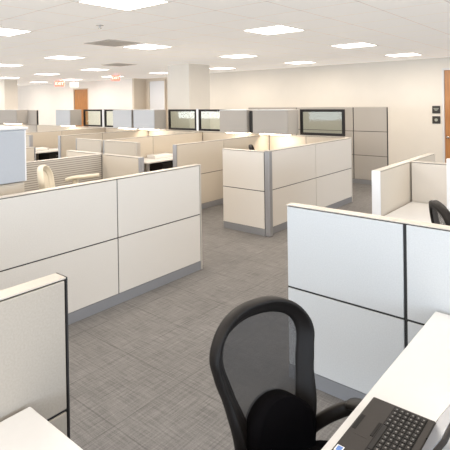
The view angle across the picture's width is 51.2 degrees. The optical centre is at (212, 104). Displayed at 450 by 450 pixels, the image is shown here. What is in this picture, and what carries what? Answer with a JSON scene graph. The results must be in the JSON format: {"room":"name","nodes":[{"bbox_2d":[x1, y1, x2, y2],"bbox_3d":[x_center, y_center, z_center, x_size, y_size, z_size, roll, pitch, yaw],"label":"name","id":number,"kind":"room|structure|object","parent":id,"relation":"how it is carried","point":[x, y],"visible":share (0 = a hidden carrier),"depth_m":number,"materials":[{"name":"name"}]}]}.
{"room":"open-plan office","nodes":[
{"label":"open-plan office","id":0,"kind":"room"},
{"bbox_2d":[0,80,17,109],"bbox_3d":[-7.681,0.383,17.608,0.600,2.600,0.500,-1,1,41],"label":"column","id":1,"kind":"structure","parent":0,"point":[8,88],"depth_m":17.38,"materials":[{"name":"paint"}]},
{"bbox_2d":[17,79,132,127],"bbox_3d":[-6.447,0.341,20.733,9.200,2.600,0.150,-1,1,41],"label":"wall","id":2,"kind":"structure","parent":0,"point":[45,98],"depth_m":20.39,"materials":[{"name":"paint"}]},
{"bbox_2d":[73,81,87,88],"bbox_3d":[-5.532,-0.832,19.923,1.100,0.270,0.150,-1,1,41],"label":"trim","id":3,"kind":"structure","parent":2,"relation":"attached to","point":[81,84],"depth_m":19.77,"materials":[{"name":"paint"}]},
{"bbox_2d":[73,88,88,126],"bbox_3d":[-5.531,0.468,19.903,1.110,2.330,0.160,-1,1,41],"label":"door","id":4,"kind":"structure","parent":2,"relation":"in","point":[80,95],"depth_m":19.87,"materials":[{"name":"brown wood"}]},
{"bbox_2d":[132,78,145,109],"bbox_3d":[-2.545,0.300,18.140,0.100,2.600,1.300,-1,1,41],"label":"wall","id":5,"kind":"structure","parent":0,"point":[138,85],"depth_m":17.78,"materials":[{"name":"beige paint"}]},
{"bbox_2d":[146,77,167,129],"bbox_3d":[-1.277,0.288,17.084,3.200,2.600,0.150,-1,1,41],"label":"door frame","id":6,"kind":"structure","parent":0,"point":[166,78],"depth_m":17.59,"materials":[{"name":"beige paint"}]},
{"bbox_2d":[148,79,166,129],"bbox_3d":[-2.036,0.331,17.612,0.960,2.530,0.160,-1,1,41],"label":"door","id":7,"kind":"structure","parent":6,"relation":"in","point":[157,95],"depth_m":17.59,"materials":[{"name":"white paint"}]},
{"bbox_2d":[167,64,209,131],"bbox_3d":[-0.574,0.316,11.670,0.740,2.600,0.750,-1,1,41],"label":"column","id":8,"kind":"structure","parent":0,"point":[188,84],"depth_m":11.39,"materials":[{"name":"paint"}]},
{"bbox_2d":[68,183,371,449],"bbox_3d":[-4.304,1.743,8.937,28.200,0.100,17.900,-1,1,41],"label":"floor","id":9,"kind":"structure","parent":0,"point":[141,377],"depth_m":3.18,"materials":[{"name":"carpet"}]},
{"bbox_2d":[0,123,24,126],"bbox_3d":[-6.567,0.925,15.417,1.736,1.512,0.070,-1,1,41],"label":"panel","id":10,"kind":"object","parent":9,"relation":"on","point":[1,124],"visible":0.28,"depth_m":15.34,"materials":[{"name":"grey"}]},
{"bbox_2d":[0,110,27,123],"bbox_3d":[-6.332,0.385,14.919,1.150,0.456,0.362,-1,1,41],"label":"bin","id":11,"kind":"object","parent":10,"relation":"attached to","point":[6,116],"visible":1,"depth_m":14.62,"materials":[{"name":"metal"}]},
{"bbox_2d":[0,126,27,195],"bbox_3d":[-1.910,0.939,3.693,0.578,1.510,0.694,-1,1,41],"label":"panel","id":12,"kind":"object","parent":9,"relation":"on","point":[13,172],"visible":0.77,"depth_m":3.67,"materials":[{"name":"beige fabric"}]},
{"bbox_2d":[26,135,32,146],"bbox_3d":[-4.042,1.154,9.919,0.868,1.057,0.074,-1,1,41],"label":"panel","id":13,"kind":"object","parent":9,"relation":"on","point":[29,138],"visible":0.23,"depth_m":9.64,"materials":[{"name":"grey"}]},
{"bbox_2d":[26,147,35,161],"bbox_3d":[-3.491,1.174,5.953,0.074,1.057,2.648,-1,1,41],"label":"panel","id":14,"kind":"object","parent":9,"relation":"on","point":[30,151],"visible":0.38,"depth_m":6.88,"materials":[{"name":"grey fabric"}]},
{"bbox_2d":[25,110,38,132],"bbox_3d":[-5.625,0.917,14.608,0.740,1.512,0.070,-1,1,41],"label":"panel","id":15,"kind":"object","parent":9,"relation":"on","point":[33,119],"visible":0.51,"depth_m":14.49,"materials":[{"name":"grey"}]},
{"bbox_2d":[0,273,69,438],"bbox_3d":[-1.097,1.176,1.138,0.074,1.049,1.661,-1,1,41],"label":"panel","id":16,"kind":"object","parent":9,"relation":"on","point":[34,339],"visible":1,"depth_m":1.65,"materials":[{"name":"grey fabric"}]},
{"bbox_2d":[0,407,82,449],"bbox_3d":[-0.722,1.367,0.776,0.925,0.660,1.395,-1,1,41],"label":"desk","id":17,"kind":"object","parent":9,"relation":"on","point":[27,429],"visible":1,"depth_m":1.46,"materials":[{"name":"white laminate"}]},
{"bbox_2d":[36,148,57,153],"bbox_3d":[-3.425,1.336,10.810,0.600,0.660,2.000,-1,1,41],"label":"desk","id":18,"kind":"object","parent":9,"relation":"on","point":[50,149],"visible":0.02,"depth_m":10.33,"materials":[{"name":"white laminate"}]},
{"bbox_2d":[36,147,48,150],"bbox_3d":[-3.882,0.985,10.405,0.260,0.060,0.400,-1,1,41],"label":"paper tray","id":19,"kind":"object","parent":18,"relation":"on","point":[37,148],"visible":0.52,"depth_m":10.39,"materials":[{"name":"white plastic"}]},
{"bbox_2d":[39,152,57,159],"bbox_3d":[-3.584,1.370,10.585,0.472,0.600,0.450,-1,1,41],"label":"pedestal","id":20,"kind":"object","parent":9,"relation":"on","point":[50,155],"visible":0.12,"depth_m":10.38,"materials":[{"name":"black metal"}]},
{"bbox_2d":[37,125,68,131],"bbox_3d":[-4.682,1.136,13.803,1.696,1.057,0.070,-1,1,41],"label":"panel","id":21,"kind":"object","parent":9,"relation":"on","point":[40,128],"visible":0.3,"depth_m":13.82,"materials":[{"name":"grey"}]},
{"bbox_2d":[22,154,101,191],"bbox_3d":[-2.253,1.162,4.878,0.070,1.057,2.630,-1,1,41],"label":"panel","id":22,"kind":"object","parent":9,"relation":"on","point":[62,168],"visible":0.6,"depth_m":5.46,"materials":[{"name":"grey fabric"}]},
{"bbox_2d":[26,128,104,160],"bbox_3d":[-3.581,1.137,11.191,0.070,1.057,2.440,-1,1,41],"label":"panel","id":23,"kind":"object","parent":9,"relation":"on","point":[43,138],"visible":0.22,"depth_m":10.96,"materials":[{"name":"grey"}]},
{"bbox_2d":[37,165,98,188],"bbox_3d":[-1.369,1.130,4.585,0.611,1.097,0.684,-1,0,-8],"label":"office chair","id":24,"kind":"object","parent":9,"relation":"on","point":[45,176],"visible":0.2,"depth_m":4.71,"materials":[{"name":"beige plastic"}]},
{"bbox_2d":[66,150,102,178],"bbox_3d":[-1.681,1.144,6.166,0.720,1.057,0.070,-1,1,41],"label":"panel","id":25,"kind":"object","parent":9,"relation":"on","point":[70,153],"visible":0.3,"depth_m":6.18,"materials":[{"name":"grey fabric"}]},
{"bbox_2d":[68,126,106,131],"bbox_3d":[-3.385,1.124,12.689,1.716,1.057,0.070,-1,1,41],"label":"panel","id":26,"kind":"object","parent":9,"relation":"on","point":[69,127],"visible":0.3,"depth_m":12.82,"materials":[{"name":"grey"}]},
{"bbox_2d":[56,110,81,126],"bbox_3d":[-3.953,0.363,12.892,0.700,0.456,0.362,-1,1,41],"label":"bin","id":27,"kind":"object","parent":26,"relation":"attached to","point":[72,118],"visible":1,"depth_m":12.70,"materials":[{"name":"silver metal"}]},
{"bbox_2d":[83,109,101,126],"bbox_3d":[-3.187,0.353,12.503,0.810,0.455,0.040,-1,1,41],"label":"glass screen","id":28,"kind":"object","parent":26,"relation":"on","point":[84,110],"visible":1,"depth_m":12.47,"materials":[{"name":"black"}]},
{"bbox_2d":[102,109,104,126],"bbox_3d":[-2.827,0.343,12.201,0.064,0.468,0.054,-1,1,41],"label":"post","id":29,"kind":"object","parent":26,"relation":"on","point":[103,122],"visible":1,"depth_m":12.18,"materials":[{"name":"white paint"}]},
{"bbox_2d":[76,138,102,170],"bbox_3d":[-2.164,1.136,8.307,0.754,1.057,0.074,-1,1,41],"label":"panel","id":30,"kind":"object","parent":9,"relation":"on","point":[89,145],"visible":0.34,"depth_m":8.23,"materials":[{"name":"grey fabric"}]},
{"bbox_2d":[0,164,201,324],"bbox_3d":[-1.147,1.155,3.580,0.074,1.057,3.108,-1,1,41],"label":"panel","id":31,"kind":"object","parent":9,"relation":"on","point":[115,240],"visible":0.99,"depth_m":3.84,"materials":[{"name":"grey fabric"}]},
{"bbox_2d":[58,130,147,157],"bbox_3d":[-2.284,1.125,10.169,0.074,1.057,2.296,-1,1,41],"label":"panel","id":32,"kind":"object","parent":9,"relation":"on","point":[65,142],"visible":0.23,"depth_m":9.81,"materials":[{"name":"grey"}]},
{"bbox_2d":[133,109,165,129],"bbox_3d":[-1.438,0.340,10.733,0.710,0.456,0.362,-1,1,41],"label":"bin","id":33,"kind":"object","parent":32,"relation":"attached to","point":[147,119],"visible":1,"depth_m":10.56,"materials":[{"name":"silver metal"}]},
{"bbox_2d":[103,140,139,156],"bbox_3d":[-1.496,1.130,7.733,0.876,1.057,0.074,-1,1,41],"label":"panel","id":34,"kind":"object","parent":9,"relation":"on","point":[127,148],"visible":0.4,"depth_m":7.67,"materials":[{"name":"grey fabric"}]},
{"bbox_2d":[102,153,143,178],"bbox_3d":[-1.075,1.139,5.645,0.708,1.057,0.074,-1,1,41],"label":"panel","id":35,"kind":"object","parent":9,"relation":"on","point":[114,165],"visible":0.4,"depth_m":5.61,"materials":[{"name":"grey fabric"}]},
{"bbox_2d":[105,127,141,131],"bbox_3d":[-2.106,1.112,11.591,1.646,1.057,0.070,-1,1,41],"label":"panel","id":36,"kind":"object","parent":9,"relation":"on","point":[107,129],"visible":0.16,"depth_m":11.82,"materials":[{"name":"grey"}]},
{"bbox_2d":[104,109,125,126],"bbox_3d":[-2.462,0.346,11.881,0.840,0.455,0.040,-1,1,41],"label":"glass screen","id":37,"kind":"object","parent":36,"relation":"on","point":[105,110],"visible":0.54,"depth_m":12.11,"materials":[{"name":"black"}]},
{"bbox_2d":[113,109,142,128],"bbox_3d":[-1.997,0.345,11.213,0.755,0.456,0.362,-1,1,41],"label":"bin","id":38,"kind":"object","parent":36,"relation":"attached to","point":[122,119],"visible":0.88,"depth_m":11.08,"materials":[{"name":"silver metal"}]},
{"bbox_2d":[109,132,201,171],"bbox_3d":[-1.024,1.114,8.995,0.070,1.057,2.440,-1,1,41],"label":"panel","id":39,"kind":"object","parent":9,"relation":"on","point":[156,144],"visible":0.2,"depth_m":8.99,"materials":[{"name":"grey fabric"}]},
{"bbox_2d":[144,157,172,171],"bbox_3d":[-0.660,1.307,8.950,0.520,0.660,1.980,-1,1,41],"label":"desk","id":40,"kind":"object","parent":9,"relation":"on","point":[147,161],"visible":0.18,"depth_m":8.30,"materials":[{"name":"white laminate"}]},
{"bbox_2d":[144,157,172,163],"bbox_3d":[-0.665,0.990,8.948,0.520,0.025,1.980,-1,1,41],"label":"countertop","id":41,"kind":"structure","parent":40,"relation":"on","point":[146,161],"depth_m":8.33,"materials":[{"name":"white laminate"}]},
{"bbox_2d":[147,153,172,158],"bbox_3d":[-0.963,0.952,8.755,0.220,0.060,0.500,-1,1,41],"label":"paper tray","id":42,"kind":"object","parent":40,"relation":"on","point":[160,155],"visible":0.83,"depth_m":8.66,"materials":[{"name":"white plastic"}]},
{"bbox_2d":[150,160,172,170],"bbox_3d":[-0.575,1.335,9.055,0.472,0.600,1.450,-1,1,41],"label":"pedestal","id":43,"kind":"object","parent":9,"relation":"on","point":[167,164],"visible":0.03,"depth_m":8.48,"materials":[{"name":"black"}]},
{"bbox_2d":[148,130,203,140],"bbox_3d":[-0.828,1.100,10.494,1.716,1.057,0.070,-1,1,41],"label":"panel","id":44,"kind":"object","parent":9,"relation":"on","point":[150,132],"visible":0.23,"depth_m":10.64,"materials":[{"name":"grey"}]},
{"bbox_2d":[168,109,196,130],"bbox_3d":[-0.658,0.330,10.332,0.855,0.455,0.040,-1,1,41],"label":"glass screen","id":45,"kind":"object","parent":44,"relation":"on","point":[169,110],"visible":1,"depth_m":10.38,"materials":[{"name":"black"}]},
{"bbox_2d":[196,109,198,130],"bbox_3d":[-0.304,0.320,10.035,0.064,0.468,0.054,-1,1,41],"label":"post","id":46,"kind":"object","parent":44,"relation":"on","point":[197,115],"visible":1,"depth_m":10.01,"materials":[{"name":"white metal"}]},
{"bbox_2d":[173,135,268,208],"bbox_3d":[0.243,1.102,7.893,0.074,1.057,2.456,-1,1,41],"label":"panel","id":47,"kind":"object","parent":9,"relation":"on","point":[209,154],"visible":0.4,"depth_m":7.54,"materials":[{"name":"grey fabric"}]},
{"bbox_2d":[253,109,297,135],"bbox_3d":[1.142,0.316,8.518,0.750,0.456,0.362,-1,1,41],"label":"bin","id":48,"kind":"object","parent":47,"relation":"attached to","point":[265,121],"visible":1,"depth_m":8.34,"materials":[{"name":"silver metal"}]},
{"bbox_2d":[203,131,269,149],"bbox_3d":[0.462,1.088,9.386,1.676,1.057,0.070,-1,1,41],"label":"panel","id":49,"kind":"object","parent":9,"relation":"on","point":[207,136],"visible":0.23,"depth_m":9.57,"materials":[{"name":"grey"}]},
{"bbox_2d":[198,109,228,131],"bbox_3d":[0.051,0.323,9.723,0.875,0.455,0.040,-1,1,41],"label":"glass screen","id":50,"kind":"object","parent":49,"relation":"on","point":[199,110],"visible":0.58,"depth_m":9.84,"materials":[{"name":"black"}]},
{"bbox_2d":[220,109,257,133],"bbox_3d":[0.556,0.322,9.021,0.785,0.456,0.362,-1,1,41],"label":"bin","id":51,"kind":"object","parent":49,"relation":"attached to","point":[240,121],"visible":0.91,"depth_m":8.88,"materials":[{"name":"silver metal"}]},
{"bbox_2d":[222,148,265,235],"bbox_3d":[0.417,1.113,6.088,0.675,1.057,0.070,-1,1,41],"label":"panel","id":52,"kind":"object","parent":9,"relation":"on","point":[243,170],"visible":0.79,"depth_m":6.05,"materials":[{"name":"grey fabric"}]},
{"bbox_2d":[264,150,272,236],"bbox_3d":[0.703,1.102,5.845,0.078,1.072,0.079,-1,1,41],"label":"post","id":53,"kind":"object","parent":9,"relation":"on","point":[268,153],"visible":1,"depth_m":5.82,"materials":[{"name":"grey metal"}]},
{"bbox_2d":[248,107,296,134],"bbox_3d":[1.383,0.824,10.778,1.304,1.537,0.070,-1,1,41],"label":"panel","id":54,"kind":"object","parent":9,"relation":"on","point":[258,108],"visible":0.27,"depth_m":10.81,"materials":[{"name":"grey"}]},
{"bbox_2d":[209,296,362,449],"bbox_3d":[0.324,1.196,1.502,0.619,0.957,0.618,-1,0,-33],"label":"office chair","id":55,"kind":"object","parent":9,"relation":"on","point":[277,418],"visible":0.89,"depth_m":1.67,"materials":[{"name":"black plastic"}]},
{"bbox_2d":[270,135,348,149],"bbox_3d":[1.687,1.077,8.334,1.546,1.057,0.070,-1,1,41],"label":"panel","id":56,"kind":"object","parent":9,"relation":"on","point":[276,141],"visible":0.2,"depth_m":8.46,"materials":[{"name":"grey"}]},
{"bbox_2d":[300,109,344,135],"bbox_3d":[1.900,0.306,8.135,0.840,0.455,0.040,-1,1,41],"label":"glass screen","id":57,"kind":"object","parent":56,"relation":"on","point":[301,110],"visible":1,"depth_m":8.10,"materials":[{"name":"black"}]},
{"bbox_2d":[272,138,352,233],"bbox_3d":[1.487,1.091,6.839,0.074,1.057,2.448,-1,1,41],"label":"panel","id":58,"kind":"object","parent":9,"relation":"on","point":[319,174],"visible":0.72,"depth_m":6.72,"materials":[{"name":"grey fabric"}]},
{"bbox_2d":[297,107,353,182],"bbox_3d":[2.377,0.815,9.925,1.304,1.537,0.070,-1,1,41],"label":"panel","id":59,"kind":"object","parent":9,"relation":"on","point":[313,122],"visible":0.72,"depth_m":9.80,"materials":[{"name":"grey"}]},
{"bbox_2d":[286,203,449,400],"bbox_3d":[1.466,1.126,2.041,2.600,1.057,0.070,-1,1,41],"label":"panel","id":60,"kind":"object","parent":9,"relation":"on","point":[367,284],"visible":0.81,"depth_m":2.56,"materials":[{"name":"grey fabric"}]},
{"bbox_2d":[353,107,388,184],"bbox_3d":[3.133,0.808,9.275,0.678,1.537,0.070,-1,1,41],"label":"panel","id":61,"kind":"object","parent":9,"relation":"on","point":[370,123],"visible":0.94,"depth_m":9.26,"materials":[{"name":"grey fabric"}]},
{"bbox_2d":[321,312,449,449],"bbox_3d":[0.915,1.337,1.371,0.916,0.660,1.590,-1,1,41],"label":"desk","id":62,"kind":"object","parent":9,"relation":"on","point":[417,381],"visible":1,"depth_m":1.72,"materials":[{"name":"white laminate"}]},
{"bbox_2d":[332,397,449,449],"bbox_3d":[0.552,0.903,1.348,0.319,0.218,0.347,-1,1,41],"label":"laptop","id":63,"kind":"object","parent":62,"relation":"on","point":[382,425],"visible":1,"depth_m":1.40,"materials":[{"name":"black plastic"}]},
{"bbox_2d":[372,153,434,215],"bbox_3d":[1.990,1.098,4.767,0.074,1.057,1.678,-1,1,41],"label":"panel","id":64,"kind":"object","parent":9,"relation":"on","point":[391,184],"visible":0.33,"depth_m":4.36,"materials":[{"name":"grey fabric"}]},
{"bbox_2d":[385,202,446,224],"bbox_3d":[2.129,1.299,4.077,1.000,0.660,0.770,-1,1,41],"label":"desk","id":65,"kind":"object","parent":9,"relation":"on","point":[416,211],"visible":0.19,"depth_m":4.21,"materials":[{"name":"white laminate"}]},
{"bbox_2d":[446,158,449,210],"bbox_3d":[2.255,0.722,4.030,0.440,0.490,0.150,-1,1,41],"label":"screen","id":66,"kind":"object","parent":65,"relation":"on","point":[447,159],"visible":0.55,"depth_m":4.15,"materials":[{"name":"white paint"}]},
{"bbox_2d":[411,161,446,205],"bbox_3d":[2.857,1.090,4.022,2.200,1.057,0.070,-1,1,41],"label":"panel","id":67,"kind":"object","parent":9,"relation":"on","point":[429,179],"visible":0.42,"depth_m":4.60,"materials":[{"name":"grey fabric"}]},
{"bbox_2d":[429,200,449,225],"bbox_3d":[1.872,1.159,3.287,0.618,0.957,0.619,-1,0,10],"label":"office chair","id":68,"kind":"object","parent":9,"relation":"on","point":[436,208],"visible":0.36,"depth_m":3.27,"materials":[{"name":"black plastic"}]},
{"bbox_2d":[0,0,449,85],"bbox_3d":[-4.346,-0.956,8.918,28.200,0.100,17.900,-1,1,41],"label":"ceiling","id":69,"kind":"structure","parent":0,"point":[199,31],"depth_m":6.45,"materials":[{"name":"tile"}]},
{"bbox_2d":[0,64,23,66],"bbox_3d":[-4.759,-0.909,10.816,0.606,0.008,0.606,-1,1,41],"label":"recessed light","id":70,"kind":"object","parent":69,"relation":"in","point":[4,65],"visible":0.92,"depth_m":10.86,"materials":[{"name":"white plastic"}]},
{"bbox_2d":[0,27,32,35],"bbox_3d":[-2.646,-0.906,5.785,0.606,0.008,0.606,-1,1,41],"label":"recessed light","id":71,"kind":"object","parent":69,"relation":"in","point":[3,31],"visible":1,"depth_m":5.82,"materials":[{"name":"white plastic"}]},
{"bbox_2d":[34,73,57,74],"bbox_3d":[-5.021,-0.930,14.256,0.606,0.008,0.606,-1,1,41],"label":"recessed light","id":72,"kind":"object","parent":69,"relation":"in","point":[40,73],"visible":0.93,"depth_m":14.33,"materials":[{"name":"white plastic"}]},
{"bbox_2d":[55,79,64,85],"bbox_3d":[-5.708,-0.817,17.536,0.340,0.260,0.064,-1,0,-4],"label":"exit sign","id":73,"kind":"object","parent":69,"relation":"hanging from","point":[59,82],"visible":1,"depth_m":17.51,"materials":[{"name":"red"}]},
{"bbox_2d":[43,55,86,59],"bbox_3d":[-2.908,-0.927,9.226,0.606,0.008,0.606,-1,1,41],"label":"recessed light","id":74,"kind":"object","parent":69,"relation":"in","point":[58,56],"visible":1,"depth_m":9.19,"materials":[{"name":"white plastic"}]},
{"bbox_2d":[48,56,81,59],"bbox_3d":[-2.908,-0.928,9.226,0.562,0.006,0.562,-1,1,41],"label":"diffuser","id":75,"kind":"object","parent":74,"relation":"attached to","point":[51,57],"depth_m":9.19,"materials":[{"name":"white plastic"}]},
{"bbox_2d":[70,81,78,86],"bbox_3d":[-5.469,-0.829,18.581,0.340,0.260,0.066,-1,0,-4],"label":"emergency light","id":76,"kind":"object","parent":69,"relation":"hanging from","point":[72,84],"visible":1,"depth_m":18.55,"materials":[{"name":"white plastic"}]},
{"bbox_2d":[81,68,110,70],"bbox_3d":[-3.170,-0.947,12.667,0.606,0.008,0.606,-1,1,41],"label":"recessed light","id":77,"kind":"object","parent":69,"relation":"in","point":[91,69],"visible":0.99,"depth_m":12.60,"materials":[{"name":"white plastic"}]},
{"bbox_2d":[84,39,139,46],"bbox_3d":[-1.510,-0.928,7.077,0.600,0.018,0.600,-1,1,41],"label":"ceiling vent","id":78,"kind":"object","parent":69,"relation":"in","point":[107,42],"visible":1,"depth_m":7.02,"materials":[{"name":"silver metal"}]},
{"bbox_2d":[111,74,119,80],"bbox_3d":[-3.000,-0.858,14.550,0.250,0.220,0.064,-1,0,-4],"label":"exit sign","id":79,"kind":"object","parent":69,"relation":"hanging from","point":[115,77],"visible":1,"depth_m":14.53,"materials":[{"name":"red"}]},
{"bbox_2d":[102,63,136,65],"bbox_3d":[-2.207,-0.946,11.102,0.600,0.018,0.600,-1,1,41],"label":"ceiling vent","id":80,"kind":"object","parent":69,"relation":"in","point":[112,64],"visible":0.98,"depth_m":11.00,"materials":[{"name":"silver metal"}]},
{"bbox_2d":[75,0,171,10],"bbox_3d":[-0.795,-0.923,4.196,0.606,0.008,0.606,-1,1,41],"label":"recessed light","id":81,"kind":"object","parent":69,"relation":"in","point":[126,5],"visible":1,"depth_m":4.27,"materials":[{"name":"white plastic"}]},
{"bbox_2d":[123,43,173,49],"bbox_3d":[-1.057,-0.944,7.637,0.606,0.008,0.606,-1,1,41],"label":"recessed light","id":82,"kind":"object","parent":69,"relation":"in","point":[145,46],"visible":1,"depth_m":7.60,"materials":[{"name":"white plastic"}]},
{"bbox_2d":[127,44,167,49],"bbox_3d":[-1.057,-0.945,7.637,0.562,0.006,0.562,-1,1,41],"label":"diffuser","id":83,"kind":"object","parent":82,"relation":"attached to","point":[139,46],"depth_m":7.60,"materials":[{"name":"white plastic"}]},
{"bbox_2d":[209,67,235,69],"bbox_3d":[0.270,-1.002,12.928,0.606,0.008,0.606,-1,1,41],"label":"recessed light","id":84,"kind":"object","parent":69,"relation":"in","point":[219,68],"visible":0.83,"depth_m":12.92,"materials":[{"name":"white plastic"}]},
{"bbox_2d":[218,54,256,57],"bbox_3d":[0.532,-0.982,9.488,0.606,0.008,0.606,-1,1,41],"label":"recessed light","id":85,"kind":"object","parent":69,"relation":"in","point":[235,55],"visible":0.94,"depth_m":9.48,"materials":[{"name":"white plastic"}]},
{"bbox_2d":[241,25,305,34],"bbox_3d":[0.794,-0.961,6.047,0.606,0.008,0.606,-1,1,41],"label":"recessed light","id":86,"kind":"object","parent":69,"relation":"in","point":[276,29],"visible":1,"depth_m":6.02,"materials":[{"name":"white plastic"}]},
{"bbox_2d":[284,61,316,63],"bbox_3d":[2.122,-1.019,11.339,0.606,0.008,0.606,-1,1,41],"label":"recessed light","id":87,"kind":"object","parent":69,"relation":"in","point":[297,62],"visible":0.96,"depth_m":11.29,"materials":[{"name":"white plastic"}]},
{"bbox_2d":[329,42,378,48],"bbox_3d":[2.384,-0.999,7.898,0.606,0.008,0.606,-1,1,41],"label":"recessed light","id":88,"kind":"object","parent":69,"relation":"in","point":[360,44],"visible":1,"depth_m":7.87,"materials":[{"name":"white plastic"}]},
{"bbox_2d":[335,43,375,47],"bbox_3d":[2.384,-1.000,7.898,0.562,0.006,0.562,-1,1,41],"label":"diffuser","id":89,"kind":"object","parent":88,"relation":"attached to","point":[351,45],"depth_m":7.88,"materials":[{"name":"white plastic"}]},
{"bbox_2d":[385,53,422,56],"bbox_3d":[3.973,-1.036,9.749,0.606,0.008,0.606,-1,1,41],"label":"recessed light","id":90,"kind":"object","parent":69,"relation":"in","point":[402,54],"visible":1,"depth_m":9.68,"materials":[{"name":"white plastic"}]},
{"bbox_2d":[210,58,442,164],"bbox_3d":[2.402,0.260,13.134,7.530,2.600,0.150,-1,1,41],"label":"wall","id":91,"kind":"structure","parent":0,"point":[409,89],"depth_m":11.80,"materials":[{"name":"paint"}]},
{"bbox_2d":[432,116,439,123],"bbox_3d":[5.107,0.346,10.695,0.170,0.170,0.030,-1,1,41],"label":"light switch","id":92,"kind":"object","parent":91,"relation":"attached to","point":[435,119],"visible":1,"depth_m":10.69,"materials":[{"name":"grey plastic"}]},
{"bbox_2d":[432,106,439,112],"bbox_3d":[5.105,0.111,10.695,0.170,0.170,0.026,-1,1,41],"label":"card reader","id":93,"kind":"object","parent":91,"relation":"attached to","point":[435,109],"visible":1,"depth_m":10.69,"materials":[{"name":"grey plastic"}]},
{"bbox_2d":[442,68,449,162],"bbox_3d":[5.606,0.350,10.340,0.970,2.360,0.160,-1,1,41],"label":"door","id":94,"kind":"structure","parent":91,"relation":"in","point":[445,71],"depth_m":10.59,"materials":[{"name":"brown wood"}]},
{"bbox_2d":[442,57,449,67],"bbox_3d":[5.609,-0.950,10.357,0.970,0.240,0.150,-1,1,41],"label":"trim","id":95,"kind":"structure","parent":91,"relation":"attached to","point":[445,61],"depth_m":10.55,"materials":[{"name":"paint"}]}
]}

